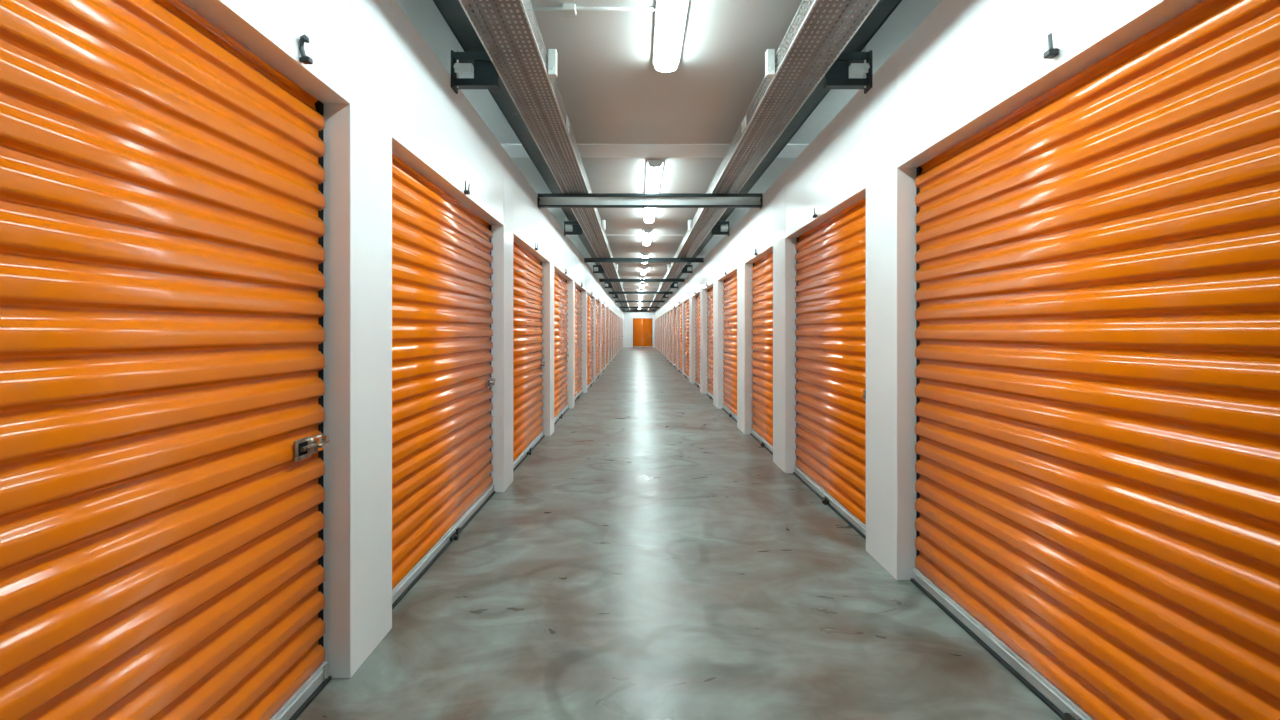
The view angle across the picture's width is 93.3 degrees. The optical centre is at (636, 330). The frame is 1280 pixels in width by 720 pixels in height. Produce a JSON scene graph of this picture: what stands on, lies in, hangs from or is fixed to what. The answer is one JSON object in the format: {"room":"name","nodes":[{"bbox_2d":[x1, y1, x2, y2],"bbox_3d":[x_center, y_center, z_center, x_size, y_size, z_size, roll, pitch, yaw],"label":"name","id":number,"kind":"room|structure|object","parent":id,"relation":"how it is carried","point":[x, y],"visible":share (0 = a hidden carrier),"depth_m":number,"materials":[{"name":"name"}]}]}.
{"room":"self-storage corridor","nodes":[
{"label":"self-storage corridor","id":0,"kind":"room"},
{"bbox_2d":[181,0,611,310],"bbox_3d":[-1.198,-1.159,12.868,0.250,0.618,25.627,0,0,0],"label":"wall","id":1,"kind":"structure","parent":0,"point":[437,132],"depth_m":2.97,"materials":[{"name":"paint"}]},
{"bbox_2d":[0,0,331,719],"bbox_3d":[-1.187,0.195,1.157,0.152,2.210,2.205,0,0,0],"label":"roller shutter","id":2,"kind":"object","parent":1,"relation":"attached to","point":[163,441],"visible":0.98,"depth_m":1.46,"materials":[{"name":"orange metal"}]},
{"bbox_2d":[299,34,312,63],"bbox_3d":[-1.055,-0.897,1.924,0.034,0.086,0.032,0,0,0],"label":"wall hook","id":3,"kind":"object","parent":1,"relation":"attached to","point":[304,58],"visible":1,"depth_m":1.92,"materials":[{"name":"grey"}]},
{"bbox_2d":[392,154,495,609],"bbox_3d":[-1.187,0.195,3.756,0.152,2.210,2.220,0,0,0],"label":"roller shutter","id":4,"kind":"object","parent":1,"relation":"attached to","point":[442,258],"visible":0.72,"depth_m":3.48,"materials":[{"name":"orange metal"}]},
{"bbox_2d":[464,181,469,194],"bbox_3d":[-1.056,-0.890,3.756,0.032,0.080,0.037,0,0,0],"label":"clip","id":5,"kind":"object","parent":1,"relation":"attached to","point":[466,192],"visible":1,"depth_m":3.74,"materials":[{"name":"grey"}]},
{"bbox_2d":[451,40,556,93],"bbox_3d":[-0.769,-1.577,3.520,0.604,0.355,0.100,0,0,0],"label":"bracket","id":6,"kind":"object","parent":1,"relation":"attached to","point":[486,76],"visible":0.95,"depth_m":3.49,"materials":[{"name":"metal"}]},
{"bbox_2d":[433,0,624,309],"bbox_3d":[-0.907,-1.662,21.370,0.217,0.074,51.660,0,0,0],"label":"cable tray","id":7,"kind":"object","parent":6,"relation":"on","point":[452,11],"visible":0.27,"depth_m":4.37,"materials":[{"name":"metal"}]},
{"bbox_2d":[505,114,565,192],"bbox_3d":[-0.907,-1.663,6.040,0.185,0.065,2.996,0,0,0],"label":"tray","id":8,"kind":"object","parent":7,"relation":"on","point":[516,122],"depth_m":5.43,"materials":[{"name":"metal"}]},
{"bbox_2d":[562,208,588,237],"bbox_3d":[-0.907,-1.663,9.040,0.185,0.065,2.996,0,0,0],"label":"tray","id":9,"kind":"object","parent":7,"relation":"on","point":[568,212],"depth_m":8.60,"materials":[{"name":"metal"}]},
{"bbox_2d":[580,238,596,257],"bbox_3d":[-0.907,-1.663,12.040,0.185,0.065,2.996,0,0,0],"label":"tray","id":10,"kind":"object","parent":7,"relation":"on","point":[585,241],"depth_m":11.80,"materials":[{"name":"metal"}]},
{"bbox_2d":[513,242,544,471],"bbox_3d":[-1.187,0.195,6.348,0.152,2.210,2.220,0,0,0],"label":"roller shutter","id":11,"kind":"object","parent":1,"relation":"attached to","point":[528,431],"visible":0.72,"depth_m":6.36,"materials":[{"name":"orange metal"}]},
{"bbox_2d":[554,271,568,424],"bbox_3d":[-1.187,0.195,8.980,0.152,2.210,2.300,0,0,0],"label":"roller shutter","id":12,"kind":"object","parent":1,"relation":"attached to","point":[561,406],"visible":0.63,"depth_m":9.15,"materials":[{"name":"orange metal"}]},
{"bbox_2d":[575,286,582,400],"bbox_3d":[-1.187,0.195,11.572,0.152,2.210,2.300,0,0,0],"label":"roller shutter","id":13,"kind":"object","parent":1,"relation":"attached to","point":[578,388],"visible":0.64,"depth_m":11.92,"materials":[{"name":"orange metal"}]},
{"bbox_2d":[564,217,604,235],"bbox_3d":[-0.769,-1.577,8.900,0.604,0.355,0.100,0,0,0],"label":"bracket","id":14,"kind":"object","parent":1,"relation":"attached to","point":[577,230],"visible":0.94,"depth_m":8.88,"materials":[{"name":"metal"}]},
{"bbox_2d":[587,294,593,389],"bbox_3d":[-1.135,0.195,14.164,0.152,2.210,2.300,0,0,0],"label":"roller shutter","id":15,"kind":"object","parent":1,"relation":"attached to","point":[590,380],"visible":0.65,"depth_m":14.27,"materials":[{"name":"orange metal"}]},
{"bbox_2d":[596,300,600,378],"bbox_3d":[-1.135,0.195,16.756,0.152,2.210,2.300,0,0,0],"label":"roller shutter","id":16,"kind":"object","parent":1,"relation":"attached to","point":[597,302],"visible":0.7,"depth_m":17.12,"materials":[{"name":"orange metal"}]},
{"bbox_2d":[601,304,604,372],"bbox_3d":[-1.135,0.195,19.348,0.152,2.210,2.300,0,0,0],"label":"roller shutter","id":17,"kind":"object","parent":1,"relation":"attached to","point":[602,306],"visible":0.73,"depth_m":19.36,"materials":[{"name":"orange metal"}]},
{"bbox_2d":[593,263,617,273],"bbox_3d":[-0.769,-1.577,14.800,0.604,0.355,0.100,0,0,0],"label":"bracket","id":18,"kind":"object","parent":1,"relation":"attached to","point":[600,269],"visible":0.94,"depth_m":14.77,"materials":[{"name":"metal"}]},
{"bbox_2d":[606,308,608,366],"bbox_3d":[-1.135,0.195,21.940,0.152,2.210,2.300,0,0,0],"label":"roller shutter","id":19,"kind":"object","parent":1,"relation":"attached to","point":[607,341],"visible":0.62,"depth_m":22.23,"materials":[{"name":"orange metal"}]},
{"bbox_2d":[609,310,611,363],"bbox_3d":[-1.135,0.195,24.532,0.152,2.210,2.300,0,0,0],"label":"roller shutter","id":20,"kind":"object","parent":1,"relation":"attached to","point":[610,340],"visible":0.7,"depth_m":24.65,"materials":[{"name":"orange metal"}]},
{"bbox_2d":[605,282,622,287],"bbox_3d":[-0.769,-1.577,20.000,0.604,0.355,0.100,0,0,0],"label":"bracket","id":21,"kind":"object","parent":1,"relation":"attached to","point":[608,284],"visible":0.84,"depth_m":19.97,"materials":[{"name":"metal"}]},
{"bbox_2d":[599,279,684,281],"bbox_3d":[0.141,-1.439,17.230,2.422,0.100,0.120,0,0,0],"label":"cross beam","id":22,"kind":"structure","parent":1,"relation":"attached to","point":[600,280],"depth_m":17.20,"materials":[{"name":"metal"}]},
{"bbox_2d":[584,258,703,262],"bbox_3d":[0.141,-1.439,12.330,2.422,0.100,0.120,0,0,0],"label":"cross beam","id":23,"kind":"structure","parent":1,"relation":"attached to","point":[586,260],"depth_m":12.32,"materials":[{"name":"metal"}]},
{"bbox_2d":[538,193,761,208],"bbox_3d":[0.141,-1.411,6.570,2.422,0.155,0.120,0,0,0],"label":"cross beam","id":24,"kind":"structure","parent":1,"relation":"attached to","point":[545,200],"depth_m":6.57,"materials":[{"name":"metal"}]},
{"bbox_2d":[459,0,629,311],"bbox_3d":[-0.662,-1.550,21.370,0.307,0.119,51.660,0,0,0],"label":"cable tray","id":25,"kind":"object","parent":24,"relation":"on","point":[483,25],"visible":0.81,"depth_m":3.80,"materials":[{"name":"grey"}]},
{"bbox_2d":[531,124,594,210],"bbox_3d":[-0.662,-1.550,6.040,0.275,0.110,2.996,0,0,0],"label":"tray","id":26,"kind":"object","parent":25,"relation":"on","point":[539,138],"depth_m":5.30,"materials":[{"name":"metal"}]},
{"bbox_2d":[573,208,606,244],"bbox_3d":[-0.662,-1.550,9.040,0.275,0.110,2.996,0,0,0],"label":"tray","id":27,"kind":"object","parent":25,"relation":"on","point":[581,219],"depth_m":8.65,"materials":[{"name":"metal"}]},
{"bbox_2d":[592,244,612,263],"bbox_3d":[-0.662,-1.550,12.040,0.275,0.110,2.996,0,0,0],"label":"tray","id":28,"kind":"object","parent":25,"relation":"on","point":[594,247],"depth_m":11.51,"materials":[{"name":"metal"}]},
{"bbox_2d":[602,263,617,275],"bbox_3d":[-0.662,-1.550,15.040,0.275,0.110,2.996,0,0,0],"label":"tray","id":29,"kind":"object","parent":25,"relation":"on","point":[607,266],"depth_m":14.69,"materials":[{"name":"metal"}]},
{"bbox_2d":[608,275,620,284],"bbox_3d":[-0.662,-1.550,18.040,0.275,0.110,2.996,0,0,0],"label":"tray","id":30,"kind":"object","parent":25,"relation":"on","point":[610,277],"depth_m":17.21,"materials":[{"name":"metal"}]},
{"bbox_2d":[612,283,622,290],"bbox_3d":[-0.662,-1.550,21.040,0.275,0.110,2.996,0,0,0],"label":"tray","id":31,"kind":"object","parent":25,"relation":"on","point":[619,288],"depth_m":21.26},
{"bbox_2d":[623,312,653,347],"bbox_3d":[0.141,-0.085,47.725,2.428,2.770,0.250,0,0,0],"label":"wall","id":32,"kind":"structure","parent":0,"point":[628,317],"depth_m":47.60,"materials":[{"name":"paint"}]},
{"bbox_2d":[633,318,651,346],"bbox_3d":[0.453,0.120,47.714,1.535,2.360,0.152,0,0,0],"label":"door","id":33,"kind":"structure","parent":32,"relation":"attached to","point":[642,327],"depth_m":47.69,"materials":[{"name":"orange metal"}]},
{"bbox_2d":[396,0,941,310],"bbox_3d":[0.000,-1.805,24.300,12.400,0.100,58.600,0,0,0],"label":"ceiling","id":34,"kind":"structure","parent":0,"point":[611,90],"depth_m":4.37,"materials":[{"name":"paint"}]},
{"bbox_2d":[526,4,655,15],"bbox_3d":[-0.250,-1.738,3.270,0.700,0.035,0.070,0,0,0],"label":"conduit","id":35,"kind":"object","parent":34,"relation":"attached to","point":[568,9],"visible":0.94,"depth_m":3.26,"materials":[{"name":"silver metal"}]},
{"bbox_2d":[609,292,672,293],"bbox_3d":[0.141,-1.439,22.830,2.422,0.100,0.120,0,0,0],"label":"cross beam","id":36,"kind":"structure","parent":34,"relation":"hanging from","point":[609,292],"depth_m":22.80,"materials":[{"name":"metal"}]},
{"bbox_2d":[597,276,686,276],"bbox_3d":[0.000,-1.749,19.460,12.400,0.012,0.120,0,0,0],"label":"trim","id":37,"kind":"structure","parent":34,"relation":"attached to","point":[597,276],"depth_m":19.40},
{"bbox_2d":[640,267,646,274],"bbox_3d":[0.187,-1.715,17.350,0.168,0.078,1.500,0,0,0],"label":"strip light","id":38,"kind":"object","parent":34,"relation":"attached to","point":[643,269],"visible":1,"depth_m":16.94,"materials":[{"name":"grey"}]},
{"bbox_2d":[641,253,648,263],"bbox_3d":[0.187,-1.715,14.350,0.168,0.078,1.500,0,0,0],"label":"strip light","id":39,"kind":"object","parent":34,"relation":"attached to","point":[644,255],"visible":0.58,"depth_m":13.62,"materials":[{"name":"grey"}]},
{"bbox_2d":[567,235,724,235],"bbox_3d":[0.000,-1.749,11.060,12.400,0.012,0.120,0,0,0],"label":"trim","id":40,"kind":"structure","parent":34,"relation":"attached to","point":[567,235],"depth_m":11.03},
{"bbox_2d":[642,229,652,245],"bbox_3d":[0.187,-1.715,11.150,0.168,0.078,1.500,0,0,0],"label":"strip light","id":41,"kind":"object","parent":34,"relation":"attached to","point":[647,233],"visible":1,"depth_m":10.87,"materials":[{"name":"grey"}]},
{"bbox_2d":[643,233,651,245],"bbox_3d":[0.187,-1.702,11.150,0.140,0.051,1.460,0,0,0],"label":"diffuser","id":42,"kind":"object","parent":41,"relation":"attached to","point":[647,237],"depth_m":11.08,"materials":[{"name":"white"}]},
{"bbox_2d":[644,208,655,222],"bbox_3d":[0.187,-1.715,8.650,0.168,0.078,1.500,0,0,0],"label":"strip light","id":43,"kind":"object","parent":34,"relation":"attached to","point":[649,213],"visible":0.59,"depth_m":8.79,"materials":[{"name":"grey"}]},
{"bbox_2d":[645,160,662,192],"bbox_3d":[0.187,-1.715,6.950,0.168,0.078,1.500,0,0,0],"label":"strip light","id":44,"kind":"object","parent":34,"relation":"attached to","point":[654,167],"visible":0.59,"depth_m":6.59,"materials":[{"name":"grey"}]},
{"bbox_2d":[501,144,808,157],"bbox_3d":[0.000,-1.749,5.870,12.400,0.012,0.420,0,0,0],"label":"trim","id":45,"kind":"structure","parent":34,"relation":"attached to","point":[513,150],"depth_m":5.84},
{"bbox_2d":[653,0,688,71],"bbox_3d":[0.187,-1.715,3.180,0.168,0.078,1.500,0,0,0],"label":"strip light","id":46,"kind":"object","parent":34,"relation":"attached to","point":[670,20],"visible":1,"depth_m":3.43,"materials":[{"name":"white"}]},
{"bbox_2d":[647,0,879,311],"bbox_3d":[0.950,-1.550,21.370,0.312,0.119,51.660,0,0,0],"label":"cable tray","id":47,"kind":"object","parent":34,"relation":"hanging from","point":[782,122],"visible":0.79,"depth_m":3.82,"materials":[{"name":"white"}]},
{"bbox_2d":[659,283,669,290],"bbox_3d":[0.950,-1.550,21.040,0.280,0.110,2.996,0,0,0],"label":"tray","id":48,"kind":"object","parent":47,"relation":"on","point":[666,287],"depth_m":20.81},
{"bbox_2d":[662,273,676,284],"bbox_3d":[0.950,-1.550,18.040,0.280,0.110,2.996,0,0,0],"label":"tray","id":49,"kind":"object","parent":47,"relation":"on","point":[668,277],"depth_m":17.21,"materials":[{"name":"metal"}]},
{"bbox_2d":[667,263,684,275],"bbox_3d":[0.950,-1.550,15.040,0.280,0.110,2.996,0,0,0],"label":"tray","id":50,"kind":"object","parent":47,"relation":"on","point":[679,266],"depth_m":14.69,"materials":[{"name":"metal"}]},
{"bbox_2d":[674,242,698,263],"bbox_3d":[0.950,-1.550,12.040,0.280,0.110,2.996,0,0,0],"label":"tray","id":51,"kind":"object","parent":47,"relation":"on","point":[689,254],"depth_m":11.51,"materials":[{"name":"metal"}]},
{"bbox_2d":[684,208,723,244],"bbox_3d":[0.950,-1.550,9.040,0.280,0.110,2.996,0,0,0],"label":"tray","id":52,"kind":"object","parent":47,"relation":"on","point":[715,218],"depth_m":8.65,"materials":[{"name":"metal"}]},
{"bbox_2d":[702,119,781,210],"bbox_3d":[0.950,-1.550,6.040,0.280,0.110,2.996,0,0,0],"label":"tray","id":53,"kind":"object","parent":47,"relation":"on","point":[751,167],"depth_m":5.30,"materials":[{"name":"metal"}]},
{"bbox_2d":[745,0,875,131],"bbox_3d":[0.950,-1.550,3.040,0.280,0.110,2.996,0,0,0],"label":"tray","id":54,"kind":"object","parent":47,"relation":"on","point":[821,71],"depth_m":3.32,"materials":[{"name":"metal"}]},
{"bbox_2d":[296,347,1061,719],"bbox_3d":[0.000,1.350,24.300,12.400,0.100,58.600,0,0,0],"label":"floor","id":55,"kind":"structure","parent":0,"point":[648,558],"depth_m":2.85,"materials":[{"name":"concrete"}]},
{"bbox_2d":[324,0,391,677],"bbox_3d":[-1.197,-0.085,2.453,0.252,2.770,0.386,0,0,0],"label":"pillar","id":56,"kind":"structure","parent":55,"relation":"on","point":[357,134],"depth_m":2.34,"materials":[{"name":"paint"}]},
{"bbox_2d":[491,149,512,491],"bbox_3d":[-1.197,-0.085,5.052,0.252,2.770,0.372,0,0,0],"label":"pillar","id":57,"kind":"structure","parent":55,"relation":"on","point":[502,239],"depth_m":4.87,"materials":[{"name":"paint"}]},
{"bbox_2d":[542,212,553,435],"bbox_3d":[-1.197,-0.085,7.644,0.252,2.770,0.372,0,0,0],"label":"pillar","id":58,"kind":"structure","parent":55,"relation":"on","point":[548,267],"depth_m":7.46,"materials":[{"name":"paint"}]},
{"bbox_2d":[567,244,574,408],"bbox_3d":[-1.197,-0.085,10.276,0.252,2.770,0.292,0,0,0],"label":"pillar","id":59,"kind":"structure","parent":55,"relation":"on","point":[571,283],"depth_m":10.13,"materials":[{"name":"paint"}]},
{"bbox_2d":[581,263,586,392],"bbox_3d":[-1.197,-0.085,12.868,0.252,2.770,0.292,0,0,0],"label":"pillar","id":60,"kind":"structure","parent":55,"relation":"on","point":[584,293],"depth_m":12.72,"materials":[{"name":"paint"}]},
{"bbox_2d":[593,274,595,381],"bbox_3d":[-1.197,-0.085,15.460,0.252,2.770,0.292,0,0,0],"label":"pillar","id":61,"kind":"structure","parent":55,"relation":"on","point":[594,298],"depth_m":15.31,"materials":[{"name":"paint"}]},
{"bbox_2d":[599,302,600,374],"bbox_3d":[-1.197,-0.085,18.052,0.252,2.770,0.292,0,0,0],"label":"pillar","id":62,"kind":"structure","parent":55,"relation":"on","point":[599,302],"depth_m":17.91,"materials":[{"name":"paint"}]},
{"bbox_2d":[604,288,605,368],"bbox_3d":[-1.197,-0.085,20.644,0.252,2.770,0.292,0,0,0],"label":"pillar","id":63,"kind":"structure","parent":55,"relation":"on","point":[605,288],"depth_m":20.55,"materials":[{"name":"paint"}]},
{"bbox_2d":[608,309,608,364],"bbox_3d":[-1.197,-0.085,23.236,0.252,2.770,0.292,0,0,0],"label":"pillar","id":64,"kind":"structure","parent":55,"relation":"on","point":[608,309],"depth_m":23.09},
{"bbox_2d":[611,311,611,361],"bbox_3d":[-1.197,-0.085,25.828,0.252,2.770,0.292,0,0,0],"label":"pillar","id":65,"kind":"structure","parent":55,"relation":"on","point":[611,311],"depth_m":25.68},
{"bbox_2d":[613,313,613,356],"bbox_3d":[-1.197,-0.085,28.420,0.252,2.770,0.292,0,0,0],"label":"pillar","id":66,"kind":"structure","parent":55,"relation":"on","point":[613,313],"depth_m":28.28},
{"bbox_2d":[657,309,657,350],"bbox_3d":[1.479,-0.085,39.780,0.252,2.770,0.340,0,0,0],"label":"pillar","id":67,"kind":"structure","parent":55,"relation":"on","point":[657,309],"depth_m":39.90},
{"bbox_2d":[660,306,660,353],"bbox_3d":[1.479,-0.085,34.940,0.252,2.770,0.340,0,0,0],"label":"pillar","id":68,"kind":"structure","parent":55,"relation":"on","point":[660,306],"depth_m":34.81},
{"bbox_2d":[664,314,664,356],"bbox_3d":[1.479,-0.085,30.100,0.252,2.770,0.340,0,0,0],"label":"pillar","id":69,"kind":"structure","parent":55,"relation":"on","point":[664,314],"depth_m":29.93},
{"bbox_2d":[666,299,667,358],"bbox_3d":[1.479,-0.085,27.680,0.252,2.770,0.340,0,0,0],"label":"pillar","id":70,"kind":"structure","parent":55,"relation":"on","point":[666,299],"depth_m":27.74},
{"bbox_2d":[669,296,670,361],"bbox_3d":[1.479,-0.085,25.260,0.252,2.770,0.340,0,0,0],"label":"pillar","id":71,"kind":"structure","parent":55,"relation":"on","point":[669,296],"depth_m":25.17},
{"bbox_2d":[673,308,673,365],"bbox_3d":[1.479,-0.085,22.840,0.252,2.770,0.340,0,0,0],"label":"pillar","id":72,"kind":"structure","parent":55,"relation":"on","point":[673,308],"depth_m":22.67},
{"bbox_2d":[677,306,678,369],"bbox_3d":[1.479,-0.085,20.420,0.252,2.770,0.340,0,0,0],"label":"pillar","id":73,"kind":"structure","parent":55,"relation":"on","point":[677,306],"depth_m":20.25,"materials":[{"name":"paint"}]},
{"bbox_2d":[682,282,684,374],"bbox_3d":[1.479,-0.085,18.000,0.252,2.770,0.340,0,0,0],"label":"pillar","id":74,"kind":"structure","parent":55,"relation":"on","point":[683,303],"depth_m":17.83,"materials":[{"name":"paint"}]},
{"bbox_2d":[689,273,695,383],"bbox_3d":[1.479,-0.085,15.350,0.252,2.770,0.800,0,0,0],"label":"pillar","id":75,"kind":"structure","parent":55,"relation":"on","point":[692,301],"depth_m":15.01,"materials":[{"name":"paint"}]},
{"bbox_2d":[700,263,707,393],"bbox_3d":[1.479,-0.085,12.715,0.252,2.770,0.530,0,0,0],"label":"pillar","id":76,"kind":"structure","parent":55,"relation":"on","point":[703,293],"depth_m":12.45,"materials":[{"name":"paint"}]},
{"bbox_2d":[713,244,723,408],"bbox_3d":[1.479,-0.085,10.435,0.252,2.770,0.630,0,0,0],"label":"pillar","id":77,"kind":"structure","parent":55,"relation":"on","point":[718,287],"depth_m":10.16,"materials":[{"name":"paint"}]},
{"bbox_2d":[737,214,752,433],"bbox_3d":[1.479,-0.085,7.885,0.252,2.770,0.570,0,0,0],"label":"pillar","id":78,"kind":"structure","parent":55,"relation":"on","point":[744,270],"depth_m":7.61,"materials":[{"name":"paint"}]},
{"bbox_2d":[773,171,795,472],"bbox_3d":[1.479,-0.085,5.770,0.252,2.770,0.500,0,0,0],"label":"pillar","id":79,"kind":"structure","parent":55,"relation":"on","point":[784,251],"depth_m":5.58,"materials":[{"name":"paint"}]},
{"bbox_2d":[866,50,915,579],"bbox_3d":[1.479,-0.085,3.364,0.252,2.770,0.432,0,0,0],"label":"pillar","id":80,"kind":"structure","parent":55,"relation":"on","point":[890,189],"depth_m":3.23,"materials":[{"name":"paint"}]},
{"bbox_2d":[765,46,871,93],"bbox_3d":[1.052,-1.577,3.520,0.601,0.355,0.100,0,0,0],"label":"bracket","id":81,"kind":"object","parent":80,"relation":"attached to","point":[837,76],"visible":0.91,"depth_m":3.49,"materials":[{"name":"metal"}]},
{"bbox_2d":[653,0,901,309],"bbox_3d":[1.202,-1.662,21.370,0.227,0.074,51.660,0,0,0],"label":"cable tray","id":82,"kind":"object","parent":81,"relation":"on","point":[883,9],"visible":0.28,"depth_m":4.34,"materials":[{"name":"galvanised steel"},{"name":"zinc"}]},
{"bbox_2d":[686,238,710,257],"bbox_3d":[1.202,-1.663,12.040,0.195,0.065,2.996,0,0,0],"label":"tray","id":83,"kind":"object","parent":82,"relation":"on","point":[706,240],"depth_m":11.80,"materials":[{"name":"metal"}]},
{"bbox_2d":[701,208,733,237],"bbox_3d":[1.202,-1.663,9.040,0.195,0.065,2.996,0,0,0],"label":"tray","id":84,"kind":"object","parent":82,"relation":"on","point":[728,211],"depth_m":8.63,"materials":[{"name":"metal"}]},
{"bbox_2d":[729,114,808,192],"bbox_3d":[1.202,-1.663,6.040,0.195,0.065,2.996,0,0,0],"label":"tray","id":85,"kind":"object","parent":82,"relation":"on","point":[798,120],"depth_m":5.43,"materials":[{"name":"metal"}]},
{"bbox_2d":[786,0,899,113],"bbox_3d":[1.202,-1.663,3.040,0.195,0.065,2.996,0,0,0],"label":"tray","id":86,"kind":"object","parent":82,"relation":"on","point":[883,9],"depth_m":3.36,"materials":[{"name":"metal"}]},
{"bbox_2d":[670,0,1202,310],"bbox_3d":[1.480,-1.159,12.920,0.250,0.618,24.340,0,0,0],"label":"wall","id":87,"kind":"structure","parent":0,"point":[968,65],"depth_m":2.62,"materials":[{"name":"paint"}]},
{"bbox_2d":[660,282,677,288],"bbox_3d":[1.052,-1.577,20.000,0.601,0.355,0.100,0,0,0],"label":"bracket","id":88,"kind":"object","parent":87,"relation":"attached to","point":[673,284],"visible":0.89,"depth_m":19.97,"materials":[{"name":"metal"}]},
{"bbox_2d":[670,310,672,364],"bbox_3d":[1.417,0.195,24.050,0.152,2.210,2.080,0,0,0],"label":"roller shutter","id":89,"kind":"object","parent":87,"relation":"attached to","point":[671,312],"visible":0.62,"depth_m":24.25,"materials":[{"name":"orange metal"}]},
{"bbox_2d":[674,307,676,367],"bbox_3d":[1.417,0.195,21.630,0.152,2.210,2.080,0,0,0],"label":"roller shutter","id":90,"kind":"object","parent":87,"relation":"attached to","point":[675,309],"visible":0.53,"depth_m":21.77,"materials":[{"name":"orange metal"}]},
{"bbox_2d":[678,304,681,372],"bbox_3d":[1.417,0.195,19.210,0.152,2.210,2.080,0,0,0],"label":"roller shutter","id":91,"kind":"object","parent":87,"relation":"attached to","point":[680,306],"visible":0.53,"depth_m":19.48,"materials":[{"name":"orange metal"}]},
{"bbox_2d":[668,264,691,272],"bbox_3d":[1.052,-1.577,14.800,0.601,0.355,0.100,0,0,0],"label":"bracket","id":92,"kind":"object","parent":87,"relation":"attached to","point":[684,270],"visible":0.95,"depth_m":14.77,"materials":[{"name":"metal"}]},
{"bbox_2d":[684,300,688,379],"bbox_3d":[1.417,0.195,16.790,0.152,2.210,2.080,0,0,0],"label":"roller shutter","id":93,"kind":"object","parent":87,"relation":"attached to","point":[686,321],"visible":0.52,"depth_m":16.91,"materials":[{"name":"orange metal"}]},
{"bbox_2d":[694,295,699,387],"bbox_3d":[1.469,0.195,13.965,0.152,2.210,1.970,0,0,0],"label":"roller shutter","id":94,"kind":"object","parent":87,"relation":"attached to","point":[697,339],"visible":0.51,"depth_m":14.35,"materials":[{"name":"orange metal"}]},
{"bbox_2d":[688,220,728,235],"bbox_3d":[1.052,-1.577,8.900,0.601,0.355,0.100,0,0,0],"label":"bracket","id":95,"kind":"object","parent":87,"relation":"attached to","point":[716,230],"visible":0.9,"depth_m":8.88,"materials":[{"name":"metal"}]},
{"bbox_2d":[706,287,712,399],"bbox_3d":[1.469,0.195,11.600,0.152,2.210,1.700,0,0,0],"label":"roller shutter","id":96,"kind":"object","parent":87,"relation":"attached to","point":[709,391],"visible":0.38,"depth_m":11.97,"materials":[{"name":"orange metal"}]},
{"bbox_2d":[722,273,736,421],"bbox_3d":[1.469,0.195,9.145,0.152,2.210,1.950,0,0,0],"label":"roller shutter","id":97,"kind":"object","parent":87,"relation":"attached to","point":[729,405],"visible":0.55,"depth_m":9.34,"materials":[{"name":"orange metal"}]},
{"bbox_2d":[750,252,772,454],"bbox_3d":[1.469,0.195,6.810,0.152,2.210,1.580,0,0,0],"label":"roller shutter","id":98,"kind":"object","parent":87,"relation":"attached to","point":[762,269],"visible":0.56,"depth_m":6.92,"materials":[{"name":"orange metal"}]},
{"bbox_2d":[793,198,865,539],"bbox_3d":[1.469,0.195,4.550,0.152,2.210,1.940,0,0,0],"label":"roller shutter","id":99,"kind":"object","parent":87,"relation":"attached to","point":[830,267],"visible":0.59,"depth_m":4.43,"materials":[{"name":"orange metal"}]},
{"bbox_2d":[1043,33,1058,58],"bbox_3d":[1.339,-0.926,1.956,0.032,0.080,0.037,0,0,0],"label":"clip","id":100,"kind":"object","parent":87,"relation":"attached to","point":[1052,52],"visible":1,"depth_m":1.94,"materials":[{"name":"grey"}]},
{"bbox_2d":[910,0,1279,719],"bbox_3d":[1.469,0.195,1.949,0.152,2.210,2.398,0,0,0],"label":"roller shutter","id":101,"kind":"object","parent":87,"relation":"attached to","point":[1097,275],"visible":0.98,"depth_m":1.80,"materials":[{"name":"orange metal"}]},
{"bbox_3d":[1.480,-1.159,28.890,0.250,0.618,2.080,0,0,0],"label":"wall","id":102,"kind":"structure","parent":0,"visible":0},
{"bbox_2d":[665,314,665,357],"bbox_3d":[1.417,0.195,28.890,0.152,2.210,2.080,0,0,0],"label":"roller shutter","id":103,"kind":"object","parent":102,"relation":"attached to","point":[665,314],"visible":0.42,"depth_m":29.37,"materials":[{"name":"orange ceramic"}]},
{"bbox_3d":[-1.198,-1.159,29.716,0.250,0.618,2.300,0,0,0],"label":"wall","id":104,"kind":"structure","parent":0,"visible":0},
{"bbox_2d":[614,314,615,357],"bbox_3d":[-1.135,0.195,29.716,0.152,2.210,2.300,0,0,0],"label":"roller shutter","id":105,"kind":"object","parent":104,"relation":"attached to","point":[614,314],"visible":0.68,"depth_m":29.96,"materials":[{"name":"orange metal"}]},
{"bbox_2d":[614,314,614,355],"bbox_3d":[-1.134,0.161,29.716,0.066,2.142,2.252,0,0,0],"label":"curtain","id":106,"kind":"object","parent":105,"relation":"hanging from","point":[614,314],"depth_m":29.79,"materials":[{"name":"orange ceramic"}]},
{"bbox_2d":[615,300,664,302],"bbox_3d":[0.141,-1.439,29.530,2.422,0.100,0.120,0,0,0],"label":"cross beam","id":107,"kind":"structure","parent":104,"relation":"attached to","point":[615,300],"depth_m":29.50,"materials":[{"name":"metal"}]},
{"bbox_3d":[-1.198,-1.159,27.124,0.250,0.618,2.300,0,0,0],"label":"wall","id":108,"kind":"structure","parent":0,"visible":0},
{"bbox_2d":[612,312,613,359],"bbox_3d":[-1.135,0.195,27.124,0.152,2.210,2.300,0,0,0],"label":"roller shutter","id":109,"kind":"object","parent":108,"relation":"attached to","point":[612,312],"visible":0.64,"depth_m":27.33,"materials":[{"name":"orange metal"}]},
{"bbox_3d":[1.480,-1.159,26.470,0.250,0.618,2.080,0,0,0],"label":"wall","id":110,"kind":"structure","parent":0,"visible":0},
{"bbox_2d":[667,312,668,360],"bbox_3d":[1.417,0.195,26.470,0.152,2.210,2.080,0,0,0],"label":"roller shutter","id":111,"kind":"object","parent":110,"relation":"attached to","point":[668,312],"visible":0.42,"depth_m":26.89,"materials":[{"name":"orange metal"}]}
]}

